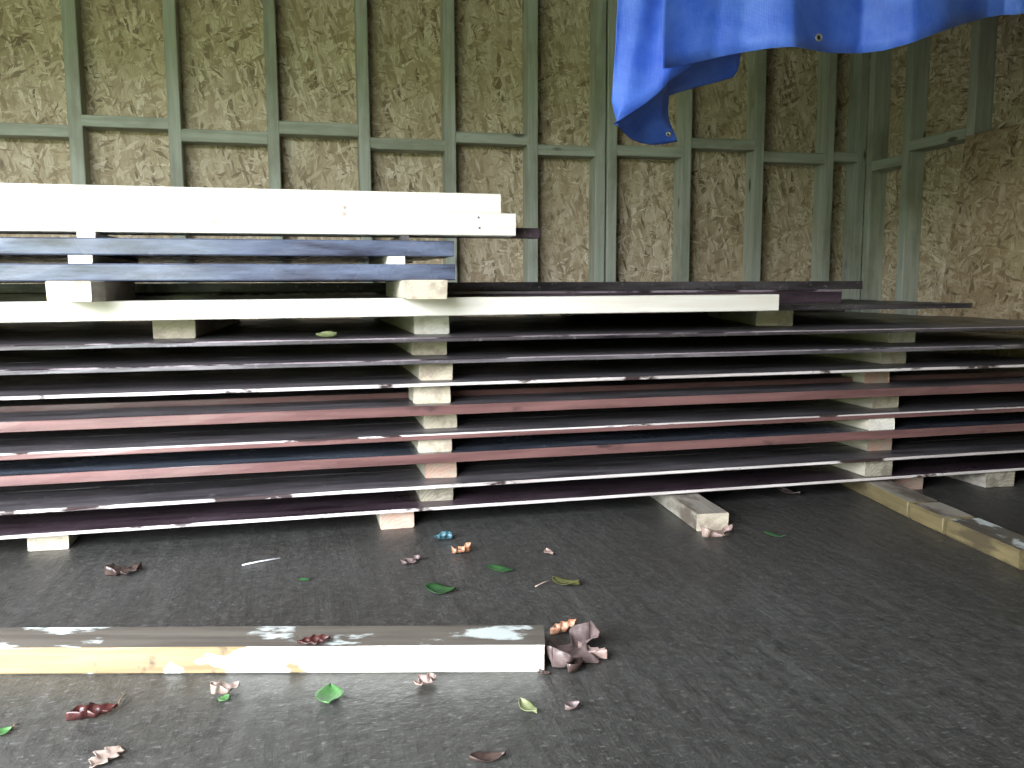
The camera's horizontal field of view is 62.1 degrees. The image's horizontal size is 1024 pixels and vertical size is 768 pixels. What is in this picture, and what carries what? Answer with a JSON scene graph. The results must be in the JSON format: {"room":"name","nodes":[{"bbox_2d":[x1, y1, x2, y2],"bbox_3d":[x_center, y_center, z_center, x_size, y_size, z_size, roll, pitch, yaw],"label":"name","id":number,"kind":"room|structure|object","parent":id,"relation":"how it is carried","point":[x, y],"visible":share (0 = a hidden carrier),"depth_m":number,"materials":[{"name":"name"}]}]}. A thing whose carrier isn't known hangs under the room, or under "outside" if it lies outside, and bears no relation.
{"room":"lumber yard","nodes":[
{"label":"lumber yard","id":0,"kind":"room"},
{"bbox_2d":[416,487,452,501],"bbox_3d":[-0.279,0.265,2.634,0.094,0.051,0.604,-2,7,-14],"label":"block","id":1,"kind":"object","parent":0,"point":[437,494],"visible":0.12,"depth_m":2.35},
{"bbox_2d":[0,436,1023,514],"bbox_3d":[-0.055,0.259,2.416,4.134,0.009,0.209,-2,7,-14],"label":"board","id":2,"kind":"object","parent":1,"relation":"on","point":[286,487],"visible":0.98,"depth_m":2.38,"materials":[{"name":"wood"}]},
{"bbox_2d":[0,431,1023,492],"bbox_3d":[-0.121,0.235,2.622,4.106,0.009,0.209,-2,7,-14],"label":"board","id":3,"kind":"object","parent":1,"relation":"on","point":[210,478],"visible":0.27,"depth_m":2.53,"materials":[{"name":"wood"}]},
{"bbox_2d":[834,438,891,450],"bbox_3d":[1.106,0.150,3.010,0.096,0.060,0.603,-2,7,-14],"label":"block","id":4,"kind":"object","parent":3,"relation":"on","point":[872,444],"visible":0.14,"depth_m":2.73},
{"bbox_2d":[0,0,870,322],"bbox_3d":[-0.774,-1.296,3.844,5.615,3.002,0.114,-2,7,-14],"label":"wall","id":5,"kind":"structure","parent":0,"point":[763,176],"depth_m":4.00,"materials":[{"name":"wood"}]},
{"bbox_2d":[414,414,456,428],"bbox_3d":[-0.294,0.053,2.737,0.096,0.050,0.804,-2,7,-14],"label":"block","id":6,"kind":"object","parent":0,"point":[428,421],"visible":0.16,"depth_m":2.35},
{"bbox_2d":[0,376,1023,432],"bbox_3d":[-0.025,0.053,2.391,4.194,0.026,0.184,-2,7,-14],"label":"board","id":7,"kind":"object","parent":6,"relation":"on","point":[53,420],"visible":0.99,"depth_m":2.31,"materials":[{"name":"wood"}]},
{"bbox_2d":[408,386,450,403],"bbox_3d":[-0.229,0.021,2.347,0.104,0.051,0.124,-2,7,-14],"label":"block","id":8,"kind":"object","parent":7,"relation":"on","point":[430,394],"visible":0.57,"depth_m":2.29,"materials":[{"name":"wood"}]},
{"bbox_2d":[0,367,1023,411],"bbox_3d":[-0.081,0.025,2.583,4.178,0.040,0.209,-2,7,-14],"label":"board","id":9,"kind":"object","parent":6,"relation":"on","point":[552,387],"visible":0.5,"depth_m":2.50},
{"bbox_2d":[841,371,888,382],"bbox_3d":[1.154,-0.035,2.779,0.095,0.051,0.124,-2,7,-14],"label":"block","id":10,"kind":"object","parent":9,"relation":"on","point":[861,377],"visible":0.47,"depth_m":2.73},
{"bbox_2d":[0,353,1014,387],"bbox_3d":[-0.197,-0.036,2.572,3.952,0.009,0.209,-2,7,-14],"label":"board","id":11,"kind":"object","parent":10,"relation":"on","point":[817,360],"visible":0.62,"depth_m":2.56,"materials":[{"name":"wood"}]},
{"bbox_2d":[0,358,1023,399],"bbox_3d":[-0.110,-0.013,2.377,4.023,0.009,0.209,-2,7,-14],"label":"board","id":12,"kind":"object","parent":10,"relation":"on","point":[147,389],"visible":0.97,"depth_m":2.35,"materials":[{"name":"wood"}]},
{"bbox_2d":[402,363,452,380],"bbox_3d":[-0.302,-0.080,2.701,0.094,0.050,0.803,-2,7,-14],"label":"block","id":13,"kind":"object","parent":12,"relation":"on","point":[421,371],"visible":0.33,"depth_m":2.32,"materials":[{"name":"wood"}]},
{"bbox_2d":[0,332,1012,356],"bbox_3d":[-0.138,-0.123,2.794,4.179,0.013,0.209,-2,7,-14],"label":"board","id":14,"kind":"object","parent":13,"relation":"on","point":[771,338],"visible":0.5,"depth_m":2.75,"materials":[{"name":"wood"}]},
{"bbox_2d":[0,339,1023,374],"bbox_3d":[-0.020,-0.077,2.396,4.214,0.013,0.209,-2,7,-14],"label":"board","id":15,"kind":"object","parent":13,"relation":"on","point":[633,353],"visible":1,"depth_m":2.32,"materials":[{"name":"wood"}]},
{"bbox_2d":[0,335,1023,362],"bbox_3d":[-0.094,-0.100,2.590,4.165,0.013,0.209,-2,7,-14],"label":"board","id":16,"kind":"object","parent":13,"relation":"on","point":[1005,337],"visible":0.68,"depth_m":2.57,"materials":[{"name":"wood"}]},
{"bbox_2d":[394,342,446,354],"bbox_3d":[-0.410,-0.187,3.100,0.101,0.046,1.504,-2,7,-14],"label":"block","id":17,"kind":"object","parent":16,"relation":"on","point":[414,348],"visible":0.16,"depth_m":2.38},
{"bbox_2d":[0,312,868,324],"bbox_3d":[-0.333,-0.273,3.595,4.190,0.012,0.209,-2,7,-14],"label":"board","id":18,"kind":"object","parent":17,"relation":"on","point":[25,323],"visible":0.32,"depth_m":3.58,"materials":[{"name":"wood"}]},
{"bbox_2d":[0,313,904,326],"bbox_3d":[-0.294,-0.250,3.390,4.167,0.012,0.209,-2,7,-14],"label":"board","id":19,"kind":"object","parent":17,"relation":"on","point":[615,317],"visible":0.38,"depth_m":3.37,"materials":[{"name":"wood"}]},
{"bbox_2d":[0,315,922,329],"bbox_3d":[-0.256,-0.226,3.186,4.140,0.012,0.209,-2,7,-14],"label":"board","id":20,"kind":"object","parent":17,"relation":"on","point":[825,316],"visible":0.34,"depth_m":3.19,"materials":[{"name":"wood"}]},
{"bbox_2d":[0,316,978,332],"bbox_3d":[-0.184,-0.204,2.989,4.187,0.012,0.208,-2,7,-14],"label":"board","id":21,"kind":"object","parent":17,"relation":"on","point":[901,317],"visible":0.41,"depth_m":3.00,"materials":[{"name":"wood"}]},
{"bbox_2d":[378,316,448,333],"bbox_3d":[-0.360,-0.229,2.922,0.103,0.055,1.124,-2,7,-14],"label":"block","id":22,"kind":"object","parent":21,"relation":"on","point":[413,324],"visible":0.51,"depth_m":2.39,"materials":[{"name":"wood"}]},
{"bbox_3d":[-0.402,-0.279,3.046,3.792,0.016,0.208,-2,7,-14],"label":"board","id":23,"kind":"object","parent":22,"relation":"on","visible":0},
{"bbox_2d":[258,289,783,292],"bbox_3d":[-0.545,-0.284,2.828,3.413,0.045,0.192,-2,7,-14],"label":"board","id":24,"kind":"object","parent":23,"relation":"on","point":[773,289],"visible":0.03,"depth_m":2.96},
{"bbox_2d":[0,281,862,293],"bbox_3d":[-0.455,-0.325,2.852,3.602,0.030,0.193,-2,7,-14],"label":"board","id":25,"kind":"object","parent":24,"relation":"on","point":[700,285],"visible":0.78,"depth_m":2.84,"materials":[{"name":"wood"}]},
{"bbox_2d":[134,282,187,282],"bbox_3d":[-1.277,-0.338,2.662,1.917,0.041,0.202,-2,7,-14],"label":"beam","id":26,"kind":"structure","parent":25,"relation":"on","point":[134,282],"depth_m":2.75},
{"bbox_2d":[0,262,412,263],"bbox_3d":[-1.278,-0.398,2.655,1.914,0.040,0.202,-2,7,-14],"label":"beam","id":27,"kind":"structure","parent":26,"relation":"on","point":[0,262],"depth_m":2.72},
{"bbox_2d":[0,281,386,282],"bbox_3d":[-1.237,-0.316,2.463,1.897,0.041,0.202,-2,7,-14],"label":"beam","id":28,"kind":"structure","parent":25,"relation":"on","point":[270,281],"depth_m":2.56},
{"bbox_2d":[0,260,411,262],"bbox_3d":[-1.239,-0.376,2.456,1.894,0.040,0.203,-2,7,-14],"label":"beam","id":29,"kind":"structure","parent":28,"relation":"on","point":[0,260],"depth_m":2.50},
{"bbox_2d":[391,235,408,239],"bbox_3d":[-0.347,-0.408,2.465,0.027,0.014,0.602,-2,7,-14],"label":"batten","id":30,"kind":"object","parent":29,"relation":"on","point":[400,237],"visible":0.24,"depth_m":2.18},
{"bbox_2d":[0,323,1023,350],"bbox_3d":[-0.018,-0.135,2.382,4.213,0.012,0.209,-2,7,-14],"label":"board","id":31,"kind":"object","parent":17,"relation":"on","point":[697,332],"visible":0.98,"depth_m":2.31,"materials":[{"name":"wood"}]},
{"bbox_2d":[316,331,336,336],"bbox_3d":[-0.487,-0.130,2.229,0.054,0.016,0.030,-2,7,-14],"label":"fallen leaf","id":32,"kind":"object","parent":31,"relation":"on","point":[326,333],"visible":1,"depth_m":2.22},
{"bbox_2d":[0,320,1023,340],"bbox_3d":[-0.092,-0.158,2.584,4.168,0.012,0.209,-2,7,-14],"label":"board","id":33,"kind":"object","parent":17,"relation":"on","point":[123,336],"visible":0.53,"depth_m":2.59,"materials":[{"name":"wood"}]},
{"bbox_2d":[152,319,239,338],"bbox_3d":[-1.000,-0.209,2.769,0.110,0.055,1.124,-2,7,-12],"label":"block","id":34,"kind":"object","parent":33,"relation":"on","point":[162,329],"visible":0.52,"depth_m":2.23,"materials":[{"name":"wood"}]},
{"bbox_2d":[0,294,778,322],"bbox_3d":[-0.644,-0.192,2.161,2.895,0.048,0.102,-2,7,-14],"label":"board","id":35,"kind":"object","parent":34,"relation":"on","point":[124,310],"visible":0.96,"depth_m":2.18,"materials":[{"name":"white wood"}]},
{"bbox_2d":[45,281,134,301],"bbox_3d":[-1.038,-0.233,2.120,0.094,0.047,0.524,-2,7,-14],"label":"block","id":36,"kind":"object","parent":35,"relation":"on","point":[56,291],"visible":0.98,"depth_m":1.88,"materials":[{"name":"wood"}]},
{"bbox_2d":[118,281,269,281],"bbox_3d":[-1.173,-0.293,2.270,1.927,0.041,0.203,-2,7,-14],"label":"beam","id":37,"kind":"structure","parent":36,"relation":"on","point":[118,281],"depth_m":2.35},
{"bbox_2d":[68,255,137,263],"bbox_3d":[-1.089,-0.327,2.289,0.055,0.020,0.602,-2,7,-14],"label":"batten","id":38,"kind":"object","parent":37,"relation":"on","point":[71,258],"visible":0.54,"depth_m":2.03,"materials":[{"name":"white wood"}]},
{"bbox_2d":[369,256,404,263],"bbox_3d":[-0.369,-0.350,2.466,0.048,0.020,0.602,-2,7,-14],"label":"batten","id":39,"kind":"object","parent":37,"relation":"on","point":[389,259],"visible":0.55,"depth_m":2.18,"materials":[{"name":"white wood"}]},
{"bbox_2d":[0,257,430,260],"bbox_3d":[-1.175,-0.354,2.263,1.924,0.040,0.202,-2,7,-14],"label":"beam","id":40,"kind":"structure","parent":39,"relation":"on","point":[1,258],"depth_m":2.33,"materials":[{"name":"wood"}]},
{"bbox_2d":[77,232,115,237],"bbox_3d":[-1.072,-0.384,2.286,0.042,0.014,0.603,-2,7,-14],"label":"batten","id":41,"kind":"object","parent":40,"relation":"on","point":[79,234],"visible":0.26,"depth_m":2.00,"materials":[{"name":"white wood"}]},
{"bbox_2d":[0,205,515,236],"bbox_3d":[-1.022,-0.390,2.020,2.107,0.058,0.078,-2,7,-14],"label":"beam","id":42,"kind":"structure","parent":41,"relation":"on","point":[13,218],"depth_m":2.08,"materials":[{"name":"white wood"}]},
{"bbox_2d":[0,183,500,212],"bbox_3d":[-1.041,-0.443,2.011,2.068,0.050,0.081,-2,7,-14],"label":"beam","id":43,"kind":"structure","parent":42,"relation":"on","point":[10,193],"depth_m":2.07,"materials":[{"name":"white wood"}]},
{"bbox_2d":[0,237,453,258],"bbox_3d":[-1.117,-0.331,2.068,1.944,0.040,0.202,-2,7,-14],"label":"beam","id":44,"kind":"structure","parent":39,"relation":"on","point":[9,246],"depth_m":2.08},
{"bbox_2d":[0,228,539,238],"bbox_3d":[-0.995,-0.384,2.103,2.200,0.027,0.053,-2,7,-14],"label":"batten","id":45,"kind":"object","parent":44,"relation":"on","point":[521,233],"visible":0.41,"depth_m":2.24,"materials":[{"name":"wood"}]},
{"bbox_2d":[0,263,454,281],"bbox_3d":[-1.115,-0.271,2.076,1.946,0.041,0.202,-2,7,-14],"label":"beam","id":46,"kind":"structure","parent":36,"relation":"on","point":[9,272],"depth_m":2.07,"materials":[{"name":"wood"}]},
{"bbox_2d":[386,280,447,298],"bbox_3d":[-0.270,-0.260,2.329,0.104,0.047,0.504,-2,7,-14],"label":"block","id":47,"kind":"object","parent":35,"relation":"on","point":[404,289],"visible":0.98,"depth_m":2.09,"materials":[{"name":"wood"}]},
{"bbox_2d":[779,301,911,303],"bbox_3d":[-0.346,-0.232,2.632,3.703,0.016,0.208,-2,7,-14],"label":"board","id":48,"kind":"object","parent":34,"relation":"on","point":[854,301],"visible":0.02,"depth_m":2.96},
{"bbox_2d":[0,289,841,302],"bbox_3d":[-0.512,-0.262,2.637,3.382,0.045,0.173,-2,7,-14],"label":"board","id":49,"kind":"object","parent":48,"relation":"on","point":[786,295],"visible":0.37,"depth_m":2.67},
{"bbox_2d":[841,300,880,301],"bbox_3d":[-0.376,-0.255,2.838,3.742,0.016,0.208,-2,7,-14],"label":"board","id":50,"kind":"object","parent":34,"relation":"on","point":[841,300],"visible":0.03,"depth_m":3.31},
{"bbox_2d":[779,302,971,309],"bbox_3d":[-0.310,-0.208,2.426,3.673,0.016,0.208,-2,7,-14],"label":"board","id":51,"kind":"object","parent":34,"relation":"on","point":[894,305],"visible":0.21,"depth_m":2.69,"materials":[{"name":"wood"}]},
{"bbox_2d":[707,310,792,325],"bbox_3d":[0.876,-0.267,3.206,0.119,0.055,0.904,0,7,3],"label":"block","id":52,"kind":"object","parent":33,"relation":"on","point":[781,317],"visible":0.57,"depth_m":2.77,"materials":[{"name":"wood"}]},
{"bbox_2d":[801,332,915,342],"bbox_3d":[1.105,-0.242,3.527,0.108,0.046,1.504,-2,7,-14],"label":"block","id":53,"kind":"object","parent":16,"relation":"on","point":[900,337],"visible":0.2,"depth_m":2.84,"materials":[{"name":"wood"}]},
{"bbox_2d":[0,318,1014,335],"bbox_3d":[-0.148,-0.181,2.784,4.156,0.012,0.209,-2,7,-14],"label":"board","id":54,"kind":"object","parent":53,"relation":"on","point":[925,319],"visible":0.44,"depth_m":2.79,"materials":[{"name":"wood"}]},
{"bbox_2d":[560,310,844,314],"bbox_3d":[0.936,-0.367,4.117,1.409,0.067,0.209,-2,7,-14],"label":"board","id":55,"kind":"object","parent":53,"relation":"on","point":[793,310],"visible":0.02,"depth_m":3.97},
{"bbox_2d":[811,352,905,363],"bbox_3d":[1.136,-0.135,3.126,0.097,0.050,0.803,-2,7,-14],"label":"block","id":56,"kind":"object","parent":12,"relation":"on","point":[874,357],"visible":0.25,"depth_m":2.76,"materials":[{"name":"wood"}]},
{"bbox_2d":[0,331,965,351],"bbox_3d":[-0.195,-0.146,2.993,4.165,0.013,0.209,-2,7,-14],"label":"board","id":57,"kind":"object","parent":56,"relation":"on","point":[950,331],"visible":0.28,"depth_m":2.87,"materials":[{"name":"wood"}]},
{"bbox_2d":[0,470,1023,767],"bbox_3d":[-0.266,0.487,1.985,5.800,0.120,4.550,-2,7,-14],"label":"floor","id":58,"kind":"structure","parent":0,"point":[865,634],"depth_m":1.61,"materials":[{"name":"concrete"}]},
{"bbox_2d":[0,723,18,734],"bbox_3d":[-0.744,0.508,1.250,0.037,0.007,0.023,-5,8,-38],"label":"fallen leaf","id":59,"kind":"object","parent":58,"relation":"on","point":[3,730],"visible":1,"depth_m":1.25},
{"bbox_2d":[27,534,80,551],"bbox_3d":[-1.240,0.350,2.454,0.095,0.052,0.704,-2,7,-14],"label":"block","id":60,"kind":"object","parent":58,"relation":"on","point":[63,541],"visible":0.1,"depth_m":2.12,"materials":[{"name":"wood"}]},
{"bbox_2d":[65,694,126,720],"bbox_3d":[-0.628,0.496,1.308,0.042,0.018,0.102,4,8,32],"label":"fallen leaf","id":61,"kind":"object","parent":58,"relation":"on","point":[92,710],"visible":1,"depth_m":1.29,"materials":[{"name":"plant"}]},
{"bbox_2d":[88,745,124,767],"bbox_3d":[-0.562,0.515,1.178,0.046,0.008,0.046,-4,8,-30],"label":"fallen leaf","id":62,"kind":"object","parent":58,"relation":"on","point":[110,752],"visible":1,"depth_m":1.18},
{"bbox_2d":[104,562,141,575],"bbox_3d":[-0.885,0.420,1.942,0.064,0.025,0.065,1,7,9],"label":"fallen leaf","id":63,"kind":"object","parent":58,"relation":"on","point":[112,569],"visible":1,"depth_m":1.94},
{"bbox_2d":[217,694,229,700],"bbox_3d":[-0.457,0.497,1.346,0.018,0.005,0.018,-3,7,-19],"label":"fallen leaf","id":64,"kind":"object","parent":58,"relation":"on","point":[224,697],"visible":1,"depth_m":1.35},
{"bbox_2d":[210,679,239,694],"bbox_3d":[-0.463,0.487,1.368,0.044,0.020,0.036,-1,7,-7],"label":"fallen leaf","id":65,"kind":"object","parent":58,"relation":"on","point":[220,687],"visible":1,"depth_m":1.37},
{"bbox_2d":[242,557,279,565],"bbox_3d":[-0.595,0.421,2.017,0.091,0.004,0.004,-5,8,-34],"label":"stem","id":66,"kind":"object","parent":58,"relation":"on","point":[279,557],"visible":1,"depth_m":2.02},
{"bbox_2d":[0,625,544,673],"bbox_3d":[-0.719,0.463,1.481,1.553,0.047,0.095,0,7,0],"label":"beam","id":67,"kind":"structure","parent":58,"relation":"on","point":[457,648],"depth_m":1.44,"materials":[{"name":"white wood"}]},
{"bbox_2d":[297,634,329,644],"bbox_3d":[-0.335,0.435,1.441,0.042,0.011,0.040,3,7,26],"label":"fallen leaf","id":68,"kind":"object","parent":67,"relation":"on","point":[314,639],"visible":1,"depth_m":1.44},
{"bbox_2d":[297,578,308,580],"bbox_3d":[-0.464,0.435,1.887,0.029,0.006,0.016,1,7,13],"label":"fallen leaf","id":69,"kind":"object","parent":58,"relation":"on","point":[300,579],"visible":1,"depth_m":1.89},
{"bbox_2d":[315,683,343,703],"bbox_3d":[-0.289,0.493,1.349,0.050,0.011,0.050,4,8,35],"label":"fallen leaf","id":70,"kind":"object","parent":58,"relation":"on","point":[330,692],"visible":1,"depth_m":1.36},
{"bbox_2d":[376,512,413,529],"bbox_3d":[-0.395,0.326,2.634,0.096,0.052,0.703,-2,7,-14],"label":"block","id":71,"kind":"object","parent":58,"relation":"on","point":[403,519],"visible":0.1,"depth_m":2.30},
{"bbox_2d":[0,453,1023,539],"bbox_3d":[-0.045,0.318,2.428,4.154,0.009,0.209,-2,7,-14],"label":"board","id":72,"kind":"object","parent":71,"relation":"on","point":[219,513],"visible":0.97,"depth_m":2.38,"materials":[{"name":"wood"}]},
{"bbox_2d":[401,555,419,563],"bbox_3d":[-0.240,0.416,2.006,0.039,0.014,0.049,2,7,20],"label":"fallen leaf","id":73,"kind":"object","parent":58,"relation":"on","point":[415,558],"visible":1,"depth_m":2.01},
{"bbox_2d":[413,672,435,685],"bbox_3d":[-0.143,0.487,1.393,0.034,0.013,0.038,1,7,14],"label":"fallen leaf","id":74,"kind":"object","parent":58,"relation":"on","point":[429,678],"visible":1,"depth_m":1.40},
{"bbox_2d":[425,583,455,593],"bbox_3d":[-0.155,0.437,1.819,0.054,0.014,0.054,-5,8,-34],"label":"fallen leaf","id":75,"kind":"object","parent":58,"relation":"on","point":[437,588],"visible":1,"depth_m":1.83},
{"bbox_2d":[434,530,453,538],"bbox_3d":[-0.175,0.392,2.191,0.048,0.018,0.038,-3,7,-20],"label":"scrap","id":76,"kind":"object","parent":58,"relation":"on","point":[447,534],"visible":1,"depth_m":2.19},
{"bbox_2d":[451,542,470,553],"bbox_3d":[-0.125,0.402,2.079,0.039,0.024,0.048,4,8,36],"label":"fallen leaf","id":77,"kind":"object","parent":58,"relation":"on","point":[467,547],"visible":1,"depth_m":2.08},
{"bbox_2d":[469,751,505,761],"bbox_3d":[-0.034,0.513,1.171,0.052,0.011,0.024,-2,7,-13],"label":"fallen leaf","id":78,"kind":"object","parent":58,"relation":"on","point":[479,756],"visible":1,"depth_m":1.17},
{"bbox_2d":[487,564,513,571],"bbox_3d":[-0.027,0.423,1.947,0.066,0.012,0.031,2,7,19],"label":"fallen leaf","id":79,"kind":"object","parent":58,"relation":"on","point":[498,568],"visible":1,"depth_m":1.95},
{"bbox_2d":[518,698,536,712],"bbox_3d":[0.025,0.497,1.311,0.023,0.010,0.045,-5,8,-34],"label":"fallen leaf","id":80,"kind":"object","parent":58,"relation":"on","point":[526,705],"visible":1,"depth_m":1.32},
{"bbox_2d":[537,669,549,674],"bbox_3d":[0.053,0.485,1.429,0.020,0.007,0.012,2,7,22],"label":"chip","id":81,"kind":"object","parent":58,"relation":"on","point":[540,671],"visible":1,"depth_m":1.43,"materials":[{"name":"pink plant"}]},
{"bbox_2d":[544,548,553,553],"bbox_3d":[0.092,0.409,2.077,0.024,0.008,0.042,-3,7,-21],"label":"fallen leaf","id":82,"kind":"object","parent":58,"relation":"on","point":[547,550],"visible":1,"depth_m":2.08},
{"bbox_2d":[535,576,579,586],"bbox_3d":[0.098,0.430,1.858,0.099,0.016,0.038,0,7,-1],"label":"fallen leaf","id":83,"kind":"object","parent":58,"relation":"on","point":[556,579],"visible":1,"depth_m":1.86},
{"bbox_2d":[550,618,576,634],"bbox_3d":[0.098,0.455,1.594,0.041,0.028,0.040,3,7,28],"label":"fallen leaf","id":84,"kind":"object","parent":58,"relation":"on","point":[563,626],"visible":0.97,"depth_m":1.59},
{"bbox_2d":[545,620,599,667],"bbox_3d":[0.102,0.457,1.490,0.104,0.046,0.122,0,7,6],"label":"fallen leaf","id":85,"kind":"object","parent":58,"relation":"on","point":[584,633],"visible":0.93,"depth_m":1.50,"materials":[{"name":"plant"}]},
{"bbox_2d":[565,700,579,709],"bbox_3d":[0.092,0.496,1.308,0.020,0.012,0.020,3,7,25],"label":"fallen leaf","id":86,"kind":"object","parent":58,"relation":"on","point":[572,705],"visible":1,"depth_m":1.31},
{"bbox_2d":[566,657,582,672],"bbox_3d":[0.106,0.477,1.438,0.030,0.020,0.030,-1,7,-3],"label":"fallen leaf","id":87,"kind":"object","parent":58,"relation":"on","point":[576,664],"visible":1,"depth_m":1.43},
{"bbox_2d":[578,641,606,658],"bbox_3d":[0.141,0.469,1.496,0.063,0.022,0.026,5,9,41],"label":"fallen leaf","id":88,"kind":"object","parent":58,"relation":"on","point":[601,653],"visible":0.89,"depth_m":1.49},
{"bbox_2d":[651,493,728,530],"bbox_3d":[0.469,0.322,2.655,0.094,0.047,0.804,-1,7,-9],"label":"block","id":89,"kind":"object","parent":58,"relation":"on","point":[693,509],"visible":0.38,"depth_m":2.32,"materials":[{"name":"wood"}]},
{"bbox_2d":[700,524,732,537],"bbox_3d":[0.533,0.380,2.211,0.058,0.031,0.093,6,9,43],"label":"fallen leaf","id":90,"kind":"object","parent":58,"relation":"on","point":[706,532],"visible":1,"depth_m":2.19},
{"bbox_2d":[764,531,785,536],"bbox_3d":[0.684,0.391,2.209,0.056,0.009,0.016,3,8,29],"label":"fallen leaf","id":91,"kind":"object","parent":58,"relation":"on","point":[768,533],"visible":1,"depth_m":2.21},
{"bbox_2d":[777,487,799,493],"bbox_3d":[0.869,0.334,2.670,0.035,0.016,0.092,-4,8,-31],"label":"fallen leaf","id":92,"kind":"object","parent":58,"relation":"on","point":[783,489],"visible":0.91,"depth_m":2.68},
{"bbox_2d":[840,479,937,517],"bbox_3d":[1.130,0.317,2.681,0.096,0.046,0.607,-1,7,-4],"label":"beam","id":93,"kind":"structure","parent":58,"relation":"on","point":[897,497],"depth_m":2.51,"materials":[{"name":"wood"}]},
{"bbox_2d":[889,477,922,489],"bbox_3d":[1.199,0.284,2.942,0.115,0.052,0.503,-2,7,-14],"label":"block","id":94,"kind":"object","parent":58,"relation":"on","point":[911,483],"visible":0.07,"depth_m":2.70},
{"bbox_2d":[910,502,974,534],"bbox_3d":[1.160,0.361,2.295,0.094,0.046,0.152,-1,7,-6],"label":"beam","id":95,"kind":"structure","parent":58,"relation":"on","point":[935,516],"depth_m":2.28,"materials":[{"name":"wood"}]},
{"bbox_2d":[933,123,1023,357],"bbox_3d":[2.091,-0.383,3.232,0.173,1.298,1.220,-2,7,-14],"label":"osb wall panel","id":96,"kind":"object","parent":58,"relation":"on","point":[984,269],"visible":0.57,"depth_m":3.58,"materials":[{"name":"wood"}]},
{"bbox_2d":[946,471,1014,487],"bbox_3d":[1.510,0.278,2.975,0.115,0.052,0.504,-2,7,-14],"label":"block","id":97,"kind":"object","parent":58,"relation":"on","point":[993,479],"visible":0.19,"depth_m":2.74,"materials":[{"name":"wood"}]},
{"bbox_2d":[0,452,1023,515],"bbox_3d":[-0.119,0.295,2.629,4.111,0.009,0.209,-2,7,-14],"label":"board","id":98,"kind":"object","parent":97,"relation":"on","point":[1020,452],"visible":0.06,"depth_m":2.52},
{"bbox_2d":[829,460,892,476],"bbox_3d":[1.061,0.226,2.916,0.099,0.051,0.603,-2,7,-14],"label":"block","id":99,"kind":"object","parent":98,"relation":"on","point":[875,468],"visible":0.22,"depth_m":2.63,"materials":[{"name":"wood"}]},
{"bbox_3d":[-0.185,0.213,2.820,4.078,0.009,0.209,-2,7,-14],"label":"board","id":100,"kind":"object","parent":99,"relation":"on","visible":0},
{"bbox_2d":[416,462,456,478],"bbox_3d":[-0.270,0.198,2.646,0.092,0.060,0.604,-2,7,-14],"label":"block","id":101,"kind":"object","parent":100,"relation":"on","point":[431,470],"visible":0.15,"depth_m":2.36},
{"bbox_2d":[0,412,1007,460],"bbox_3d":[-0.102,0.158,2.618,4.144,0.026,0.209,-2,7,-14],"label":"board","id":102,"kind":"object","parent":101,"relation":"on","point":[1003,412],"visible":0.02,"depth_m":2.50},
{"bbox_2d":[411,439,451,452],"bbox_3d":[-0.279,0.132,2.575,0.095,0.037,0.604,-2,7,-14],"label":"block","id":103,"kind":"object","parent":102,"relation":"on","point":[440,445],"visible":0.2,"depth_m":2.29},
{"bbox_2d":[0,397,1023,459],"bbox_3d":[-0.046,0.123,2.407,4.154,0.016,0.209,-2,7,-14],"label":"board","id":104,"kind":"object","parent":103,"relation":"on","point":[348,434],"visible":0.99,"depth_m":2.36,"materials":[{"name":"wood"}]},
{"bbox_2d":[0,391,1023,439],"bbox_3d":[-0.121,0.101,2.606,4.107,0.016,0.209,-2,7,-14],"label":"board","id":105,"kind":"object","parent":103,"relation":"on","point":[600,411],"visible":0.44,"depth_m":2.54,"materials":[{"name":"wood"}]},
{"bbox_3d":[-0.180,0.078,2.806,4.088,0.016,0.209,-2,7,-14],"label":"board","id":106,"kind":"object","parent":103,"relation":"on","visible":0},
{"bbox_2d":[830,396,898,407],"bbox_3d":[1.088,0.007,3.081,0.099,0.050,0.804,-2,7,-14],"label":"block","id":107,"kind":"object","parent":106,"relation":"on","point":[870,402],"visible":0.11,"depth_m":2.70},
{"bbox_2d":[833,418,894,430],"bbox_3d":[1.057,0.089,2.890,0.095,0.037,0.604,-2,7,-14],"label":"block","id":108,"kind":"object","parent":102,"relation":"on","point":[880,423],"visible":0.17,"depth_m":2.61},
{"bbox_2d":[0,412,1023,486],"bbox_3d":[-0.036,0.181,2.413,4.175,0.026,0.209,-2,7,-14],"label":"board","id":109,"kind":"object","parent":101,"relation":"on","point":[278,459],"visible":0.95,"depth_m":2.34,"materials":[{"name":"wood"}]},
{"bbox_2d":[946,518,1023,569],"bbox_3d":[1.188,0.386,2.078,0.095,0.046,0.266,-1,7,-7],"label":"beam","id":110,"kind":"structure","parent":58,"relation":"on","point":[1002,544],"depth_m":2.07,"materials":[{"name":"brown wood"}]},
{"bbox_2d":[860,13,1023,351],"bbox_3d":[2.472,-1.121,2.207,0.113,3.002,4.836,-2,7,-14],"label":"wall","id":111,"kind":"structure","parent":0,"point":[933,92],"depth_m":4.14,"materials":[{"name":"wood"}]},
{"bbox_3d":[-0.292,-2.583,1.680,5.800,0.050,4.450,-2,7,-14],"label":"ceiling","id":112,"kind":"structure","parent":0,"visible":0},
{"bbox_2d":[611,0,1023,144],"bbox_3d":[1.011,-1.669,2.385,1.504,1.910,0.312,-1,7,-5],"label":"tarpaulin","id":113,"kind":"object","parent":112,"relation":"hanging from","point":[664,48],"visible":1,"depth_m":2.35,"materials":[{"name":"blue plastic"}]},
{"bbox_3d":[-0.155,0.002,2.779,4.129,0.040,0.209,-2,7,-14],"label":"board","id":114,"kind":"object","parent":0,"visible":0},
{"bbox_2d":[0,351,951,379],"bbox_3d":[-0.284,-0.057,2.764,3.876,0.009,0.209,-2,7,-14],"label":"board","id":115,"kind":"object","parent":114,"relation":"on","point":[377,367],"visible":0.44,"depth_m":2.69,"materials":[{"name":"wood"}]}
]}

